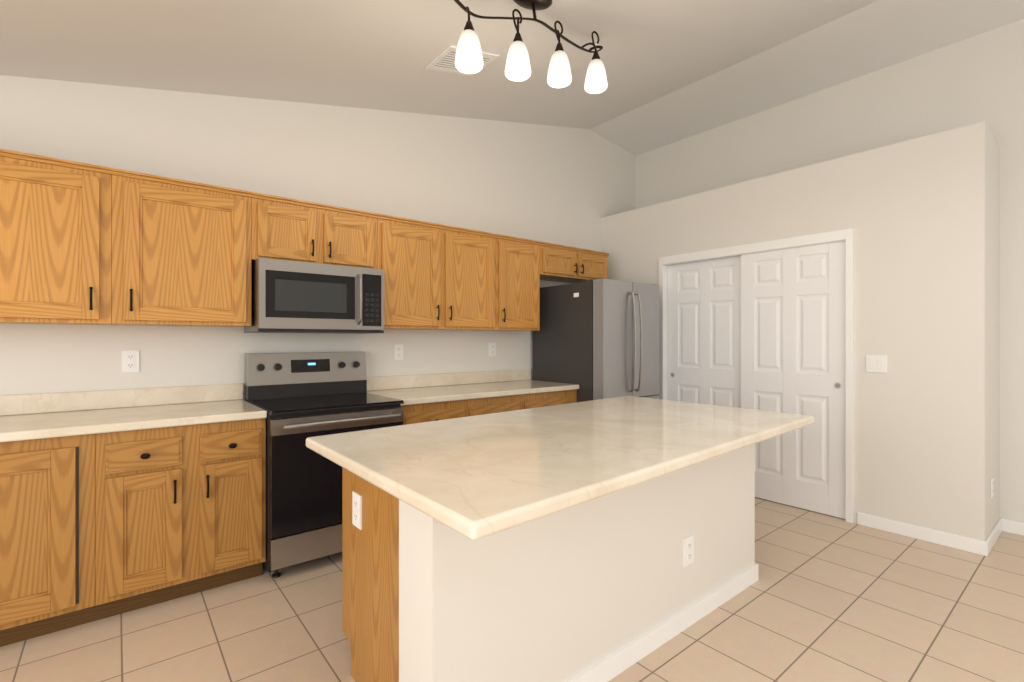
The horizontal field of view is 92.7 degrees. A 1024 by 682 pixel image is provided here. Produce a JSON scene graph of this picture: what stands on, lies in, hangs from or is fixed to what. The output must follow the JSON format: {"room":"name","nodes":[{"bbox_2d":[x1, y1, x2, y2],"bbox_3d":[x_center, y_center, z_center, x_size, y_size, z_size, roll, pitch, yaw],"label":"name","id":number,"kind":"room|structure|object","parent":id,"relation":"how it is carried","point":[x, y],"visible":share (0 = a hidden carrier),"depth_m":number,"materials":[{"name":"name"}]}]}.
{"room":"kitchen","nodes":[
{"label":"kitchen","id":0,"kind":"room"},
{"bbox_2d":[0,75,634,400],"bbox_3d":[-1.587,-0.560,3.270,7.890,3.700,0.120,0,0,-39],"label":"wall","id":1,"kind":"structure","parent":0,"point":[566,186],"depth_m":3.33,"materials":[{"name":"paint"}]},
{"bbox_2d":[0,149,115,324],"bbox_3d":[-2.359,-0.471,2.357,0.660,0.778,0.322,0,0,-39],"label":"upper cabinet","id":2,"kind":"object","parent":1,"relation":"attached to","point":[84,244],"depth_m":2.32,"materials":[{"name":"brown wood"}]},
{"bbox_2d":[122,350,138,372],"bbox_3d":[-2.140,0.120,2.738,0.078,0.122,0.009,0,0,-39],"label":"outlet","id":3,"kind":"object","parent":1,"relation":"attached to","point":[130,360],"visible":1,"depth_m":2.74,"materials":[{"name":"white plastic"}]},
{"bbox_2d":[116,169,255,326],"bbox_3d":[-1.857,-0.471,2.764,0.632,0.778,0.322,0,0,-39],"label":"upper cabinet","id":4,"kind":"object","parent":1,"relation":"attached to","point":[186,250],"depth_m":2.63,"materials":[{"name":"brown wood"}]},
{"bbox_2d":[256,193,379,268],"bbox_3d":[-1.311,-0.666,3.206,0.773,0.388,0.322,0,0,-39],"label":"upper cabinet","id":5,"kind":"object","parent":1,"relation":"attached to","point":[288,229],"depth_m":3.07,"materials":[{"name":"brown wood"}]},
{"bbox_2d":[244,258,383,333],"bbox_3d":[-1.260,-0.257,3.155,0.759,0.422,0.464,0,0,-39],"label":"microwave","id":6,"kind":"object","parent":5,"relation":"attached to","point":[287,296],"visible":1,"depth_m":2.97,"materials":[{"name":"silver metal"}]},
{"bbox_2d":[394,344,402,359],"bbox_3d":[-0.873,0.095,3.764,0.078,0.122,0.009,0,0,-39],"label":"outlet","id":7,"kind":"object","parent":1,"relation":"attached to","point":[398,351],"visible":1,"depth_m":3.76,"materials":[{"name":"white plastic"}]},
{"bbox_2d":[380,214,499,330],"bbox_3d":[-0.616,-0.471,3.768,1.015,0.778,0.322,0,0,-39],"label":"upper cabinet","id":8,"kind":"object","parent":1,"relation":"attached to","point":[437,276],"depth_m":3.62,"materials":[{"name":"brown wood"}]},
{"bbox_2d":[489,343,495,356],"bbox_3d":[-0.174,0.085,4.330,0.078,0.122,0.009,0,0,-39],"label":"outlet","id":9,"kind":"object","parent":1,"relation":"attached to","point":[492,349],"visible":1,"depth_m":4.33,"materials":[{"name":"white plastic"}]},
{"bbox_2d":[500,235,543,330],"bbox_3d":[-0.034,-0.471,4.240,0.484,0.778,0.322,0,0,-39],"label":"upper cabinet","id":10,"kind":"object","parent":1,"relation":"attached to","point":[521,259],"depth_m":4.13,"materials":[{"name":"brown wood"}]},
{"bbox_2d":[544,242,579,280],"bbox_3d":[0.333,-0.719,4.537,0.456,0.282,0.322,0,0,-39],"label":"upper cabinet","id":11,"kind":"object","parent":1,"relation":"attached to","point":[561,262],"depth_m":4.45,"materials":[{"name":"brown wood"}]},
{"bbox_2d":[556,248,609,282],"bbox_3d":[0.688,-0.719,4.825,0.458,0.282,0.322,0,0,-39],"label":"upper cabinet","id":12,"kind":"object","parent":1,"relation":"attached to","point":[593,264],"depth_m":4.71,"materials":[{"name":"brown wood"}]},
{"bbox_2d":[0,497,1023,681],"bbox_3d":[0.752,1.340,1.098,8.790,0.100,6.440,0,0,-39],"label":"floor","id":13,"kind":"structure","parent":0,"point":[826,598],"depth_m":2.19,"materials":[{"name":"tile"}]},
{"bbox_2d":[0,434,95,646],"bbox_3d":[-2.290,0.854,2.216,0.590,0.872,0.627,0,0,-39],"label":"base cabinet","id":14,"kind":"object","parent":13,"relation":"on","point":[95,527],"depth_m":2.08,"materials":[{"name":"brown wood"}]},
{"bbox_2d":[0,369,578,441],"bbox_3d":[-1.353,0.345,2.967,4.432,0.142,0.639,0,0,-39],"label":"countertop","id":15,"kind":"structure","parent":14,"relation":"on","point":[39,416],"depth_m":2.68,"materials":[{"name":"beige stone"}]},
{"bbox_2d":[96,425,195,619],"bbox_3d":[-1.916,0.854,2.519,0.374,0.872,0.627,0,0,-39],"label":"base cabinet","id":16,"kind":"object","parent":13,"relation":"on","point":[146,478],"depth_m":2.29,"materials":[{"name":"brown wood"}]},
{"bbox_2d":[196,418,265,592],"bbox_3d":[-1.639,0.854,2.743,0.338,0.872,0.627,0,0,-39],"label":"base cabinet","id":17,"kind":"object","parent":13,"relation":"on","point":[231,455],"depth_m":2.51,"materials":[{"name":"brown wood"}]},
{"bbox_2d":[245,352,403,577],"bbox_3d":[-1.161,0.688,3.033,0.758,1.205,0.744,0,0,-39],"label":"range","id":18,"kind":"object","parent":13,"relation":"on","point":[300,398],"visible":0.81,"depth_m":2.75,"materials":[{"name":"silver metal"}]},
{"bbox_2d":[400,399,471,424],"bbox_3d":[-0.707,0.854,3.498,0.524,0.872,0.627,0,0,-39],"label":"base cabinet","id":19,"kind":"object","parent":13,"relation":"on","point":[426,412],"depth_m":3.27,"materials":[{"name":"brown wood"}]},
{"bbox_2d":[472,394,523,415],"bbox_3d":[-0.309,0.854,3.821,0.500,0.872,0.627,0,0,-39],"label":"base cabinet","id":20,"kind":"object","parent":13,"relation":"on","point":[480,406],"depth_m":3.59,"materials":[{"name":"brown wood"}]},
{"bbox_2d":[524,390,571,408],"bbox_3d":[0.086,0.854,4.140,0.515,0.872,0.627,0,0,-39],"label":"base cabinet","id":21,"kind":"object","parent":13,"relation":"on","point":[534,400],"depth_m":3.91,"materials":[{"name":"brown wood"}]},
{"bbox_2d":[342,444,757,681],"bbox_3d":[0.311,0.854,2.287,1.997,0.873,0.755,0,0,-39],"label":"kitchen island","id":22,"kind":"object","parent":13,"relation":"on","point":[607,588],"visible":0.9,"depth_m":1.75,"materials":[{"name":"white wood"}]},
{"bbox_2d":[306,396,813,540],"bbox_3d":[0.351,0.396,2.153,2.125,0.040,1.254,0,0,-39],"label":"island countertop","id":23,"kind":"structure","parent":22,"relation":"on","point":[476,477],"depth_m":1.65,"materials":[{"name":"beige stone"}]},
{"bbox_2d":[533,278,658,401],"bbox_3d":[0.783,0.395,4.466,0.771,1.791,0.924,0,0,-39],"label":"fridge","id":24,"kind":"object","parent":13,"relation":"on","point":[596,339],"visible":0.6,"depth_m":4.14,"materials":[{"name":"grey metal"}]},
{"bbox_2d":[0,0,1023,155],"bbox_3d":[0.402,-1.760,0.815,7.890,1.120,6.440,0,0,-39],"label":"ceiling","id":25,"kind":"structure","parent":0,"point":[677,70],"depth_m":3.10,"materials":[{"name":"paint"}]},
{"bbox_2d":[425,45,498,75],"bbox_3d":[-0.315,-1.760,3.090,0.360,0.084,0.300,0,0,-39],"label":"ceiling vent","id":26,"kind":"object","parent":25,"relation":"in","point":[444,61],"visible":0.58,"depth_m":3.07,"materials":[{"name":"grey metal"}]},
{"bbox_2d":[454,0,607,93],"bbox_3d":[0.113,-1.530,2.560,1.248,0.525,0.255,0,0,-39],"label":"ceiling light","id":27,"kind":"object","parent":25,"relation":"hanging from","point":[468,58],"visible":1,"depth_m":2.48,"materials":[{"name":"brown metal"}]},
{"bbox_2d":[600,121,999,540],"bbox_3d":[2.127,-0.010,4.277,0.610,2.600,2.990,0,0,-39],"label":"wall","id":28,"kind":"structure","parent":0,"point":[921,216],"depth_m":3.22,"materials":[{"name":"paint"}]},
{"bbox_2d":[668,255,740,407],"bbox_3d":[1.741,0.276,4.385,0.040,2.017,0.764,0,0,-39],"label":"closet door","id":29,"kind":"structure","parent":28,"relation":"in","point":[704,331],"depth_m":4.37,"materials":[{"name":"white wood"}]},
{"bbox_2d":[659,228,853,522],"bbox_3d":[1.949,0.252,4.088,0.126,2.077,1.584,0,0,-39],"label":"door frame","id":30,"kind":"structure","parent":28,"relation":"attached to","point":[846,236],"depth_m":3.56,"materials":[{"name":"white wood"}]},
{"bbox_2d":[741,241,844,518],"bbox_3d":[2.164,0.276,3.796,0.040,2.017,0.764,0,0,-39],"label":"closet door","id":31,"kind":"structure","parent":28,"relation":"in","point":[792,330],"depth_m":3.74,"materials":[{"name":"white wood"}]},
{"bbox_2d":[866,355,886,372],"bbox_3d":[2.490,0.163,3.335,0.010,0.118,0.118,0,0,-39],"label":"switch plate","id":32,"kind":"object","parent":28,"relation":"attached to","point":[876,363],"visible":1,"depth_m":3.33,"materials":[{"name":"white plastic"}]},
{"bbox_2d":[857,512,990,555],"bbox_3d":[2.629,1.248,3.165,0.018,0.085,0.659,0,0,-39],"label":"baseboard","id":33,"kind":"structure","parent":28,"relation":"attached to","point":[975,546],"depth_m":3.12,"materials":[{"name":"white wood"}]},
{"bbox_2d":[991,477,993,497],"bbox_3d":[3.037,0.930,3.083,0.075,0.118,0.009,0,0,-39],"label":"outlet","id":34,"kind":"object","parent":28,"relation":"attached to","point":[992,486],"visible":1,"depth_m":3.07,"materials":[{"name":"white plastic"}]},
{"bbox_2d":[987,518,1003,548],"bbox_3d":[3.065,1.248,3.103,0.570,0.085,0.014,0,0,-39],"label":"baseboard","id":35,"kind":"structure","parent":28,"relation":"attached to","point":[995,533],"depth_m":3.13,"materials":[{"name":"white wood"}]},
{"bbox_2d":[635,19,1023,522],"bbox_3d":[3.421,-0.560,3.259,0.120,3.700,6.440,0,0,-39],"label":"wall","id":36,"kind":"structure","parent":0,"point":[979,78],"depth_m":3.64,"materials":[{"name":"paint"}]},
{"bbox_2d":[1004,519,1023,535],"bbox_3d":[4.302,1.248,2.062,0.018,0.085,3.190,0,0,-39],"label":"baseboard","id":37,"kind":"structure","parent":36,"relation":"attached to","point":[1010,526],"depth_m":3.24,"materials":[{"name":"white wood"}]}
]}

